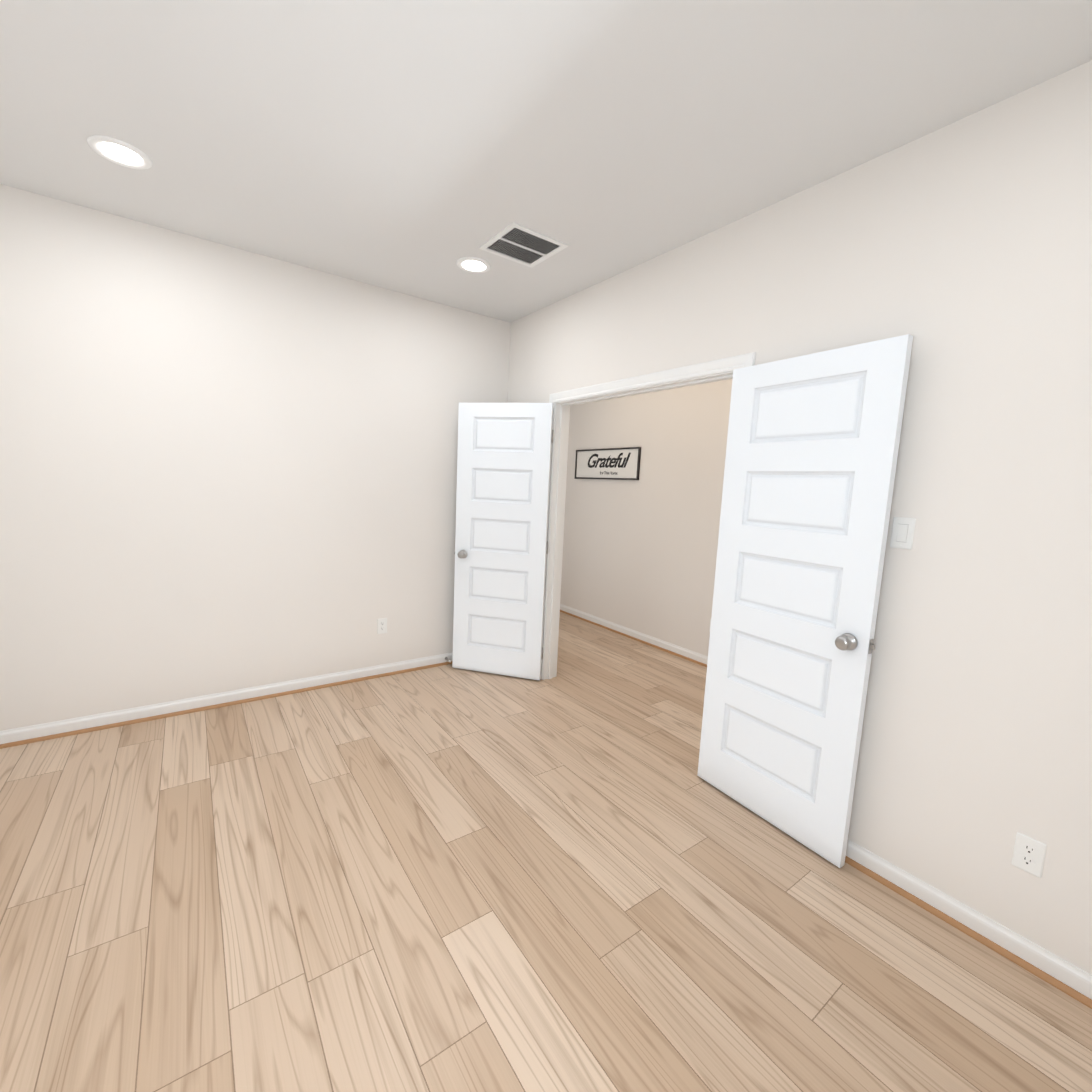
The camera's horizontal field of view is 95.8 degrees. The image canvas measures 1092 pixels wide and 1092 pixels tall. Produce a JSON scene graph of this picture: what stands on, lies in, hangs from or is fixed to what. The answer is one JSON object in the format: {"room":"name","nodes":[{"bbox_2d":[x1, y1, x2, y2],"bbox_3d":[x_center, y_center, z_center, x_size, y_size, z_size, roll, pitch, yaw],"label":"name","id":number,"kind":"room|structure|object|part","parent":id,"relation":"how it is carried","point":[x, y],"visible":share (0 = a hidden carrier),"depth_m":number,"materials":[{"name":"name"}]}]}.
{"room":"empty room","nodes":[
{"label":"empty room","id":0,"kind":"room"},
{"bbox_2d":[0,184,510,730],"bbox_3d":[-1.614,-0.383,3.261,3.047,2.740,0.120,-2,9,-36],"label":"wall","id":1,"kind":"structure","parent":0,"point":[226,468],"depth_m":2.90,"materials":[{"name":"paint"}]},
{"bbox_2d":[0,652,452,748],"bbox_3d":[-1.620,0.943,3.371,3.017,0.083,0.029,-2,9,-36],"label":"baseboard","id":2,"kind":"structure","parent":1,"relation":"attached to","point":[63,728],"depth_m":3.02,"materials":[{"name":"white wood"}]},
{"bbox_2d":[377,618,386,633],"bbox_3d":[-1.206,0.589,3.631,0.070,0.115,0.008,-2,9,-36],"label":"outlet","id":3,"kind":"object","parent":1,"relation":"attached to","point":[381,625],"visible":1,"depth_m":3.63,"materials":[{"name":"white plastic"}]},
{"bbox_2d":[0,612,1091,1091],"bbox_3d":[-0.477,1.137,2.971,4.685,0.100,8.440,-2,9,-36],"label":"floor","id":4,"kind":"structure","parent":0,"point":[576,874],"depth_m":1.66,"materials":[{"name":"brown wood"}]},
{"bbox_2d":[0,0,1091,322],"bbox_3d":[-0.347,-1.679,2.629,4.685,0.100,8.440,-2,9,-36],"label":"ceiling","id":5,"kind":"structure","parent":0,"point":[418,148],"depth_m":1.71,"materials":[{"name":"paint"}]},
{"bbox_2d":[87,135,151,168],"bbox_3d":[-1.754,-1.617,2.033,0.204,0.010,0.204,-2,9,-36],"label":"recessed light","id":6,"kind":"object","parent":5,"relation":"in","point":[119,152],"visible":1,"depth_m":2.02,"materials":[{"name":"white plastic"}]},
{"bbox_2d":[456,257,490,272],"bbox_3d":[-0.429,-1.664,2.927,0.204,0.010,0.204,-2,9,-36],"label":"recessed light","id":7,"kind":"object","parent":5,"relation":"in","point":[473,265],"visible":1,"depth_m":2.91,"materials":[{"name":"white plastic"}]},
{"bbox_2d":[479,222,568,267],"bbox_3d":[-0.124,-1.620,2.670,0.350,0.007,0.350,-2,9,-36],"label":"ceiling vent","id":8,"kind":"object","parent":5,"relation":"in","point":[518,243],"visible":1,"depth_m":2.66,"materials":[{"name":"white metal"}]},
{"bbox_2d":[560,379,732,655],"bbox_3d":[1.436,-0.348,4.138,0.120,2.740,8.440,-2,9,-36],"label":"wall","id":9,"kind":"structure","parent":0,"point":[640,555],"depth_m":4.63,"materials":[{"name":"paint"}]},
{"bbox_2d":[574,447,640,479],"bbox_3d":[0.616,-0.851,5.121,0.022,0.315,0.960,-2,9,-36],"label":"sign","id":10,"kind":"object","parent":9,"relation":"attached to","point":[629,471],"visible":0.92,"depth_m":5.07,"materials":[{"name":"grey wood"}]},
{"bbox_2d":[588,453,630,467],"bbox_3d":[0.640,-0.881,5.081,0.002,0.148,0.638,-2,9,-36],"label":"lettering","id":11,"kind":"object","parent":10,"relation":"attached to","point":[619,459],"visible":1,"depth_m":5.07,"materials":[{"name":"black paint"}]},
{"bbox_2d":[560,604,707,666],"bbox_3d":[1.314,0.972,4.254,0.029,0.083,8.200,-2,9,-36],"label":"baseboard","id":12,"kind":"structure","parent":9,"relation":"attached to","point":[692,656],"depth_m":4.81,"materials":[{"name":"white wood"}]},
{"bbox_2d":[508,60,1091,974],"bbox_3d":[0.304,-0.301,3.319,0.120,2.740,8.200,-2,9,-36],"label":"wall","id":13,"kind":"structure","parent":0,"point":[960,250],"depth_m":1.68,"materials":[{"name":"paint"}]},
{"bbox_2d":[452,403,553,679],"bbox_3d":[-0.343,-0.026,3.676,0.732,2.025,0.154,4,7,15],"label":"door","id":14,"kind":"structure","parent":13,"relation":"in","point":[503,487],"depth_m":3.65,"materials":[{"name":"white wood"}]},
{"bbox_2d":[541,352,755,679],"bbox_3d":[0.501,0.055,3.067,0.152,2.112,1.589,-2,9,-36],"label":"door frame","id":15,"kind":"structure","parent":13,"relation":"attached to","point":[556,526],"depth_m":3.53,"materials":[{"name":"white wood"}]},
{"bbox_3d":[0.556,0.053,3.107,0.016,2.112,1.589,-2,9,-36],"label":"hall door casing trim","id":16,"kind":"part","parent":15,"relation":"part of","materials":[{"name":"white wood"}]},
{"bbox_2d":[697,334,912,867],"bbox_3d":[1.034,0.225,2.134,0.154,2.025,0.733,-2,8,-32],"label":"door","id":17,"kind":"structure","parent":13,"relation":"in","point":[813,441],"depth_m":2.06,"materials":[{"name":"white wood"}]},
{"bbox_2d":[890,517,915,549],"bbox_3d":[1.317,-0.048,1.823,0.010,0.115,0.070,-2,9,-36],"label":"light switch","id":18,"kind":"object","parent":13,"relation":"attached to","point":[902,533],"visible":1,"depth_m":1.82,"materials":[{"name":"white plastic"}]},
{"bbox_2d":[845,839,1091,1008],"bbox_3d":[1.423,1.283,1.738,0.030,0.083,1.925,-2,9,-36],"label":"baseboard","id":19,"kind":"structure","parent":13,"relation":"attached to","point":[1028,952],"depth_m":1.67,"materials":[{"name":"white wood"}]},
{"bbox_2d":[1011,832,1046,877],"bbox_3d":[1.542,0.987,1.575,0.008,0.115,0.070,-2,9,-36],"label":"outlet","id":20,"kind":"object","parent":13,"relation":"attached to","point":[1029,853],"visible":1,"depth_m":1.57,"materials":[{"name":"white plastic"}]}
]}

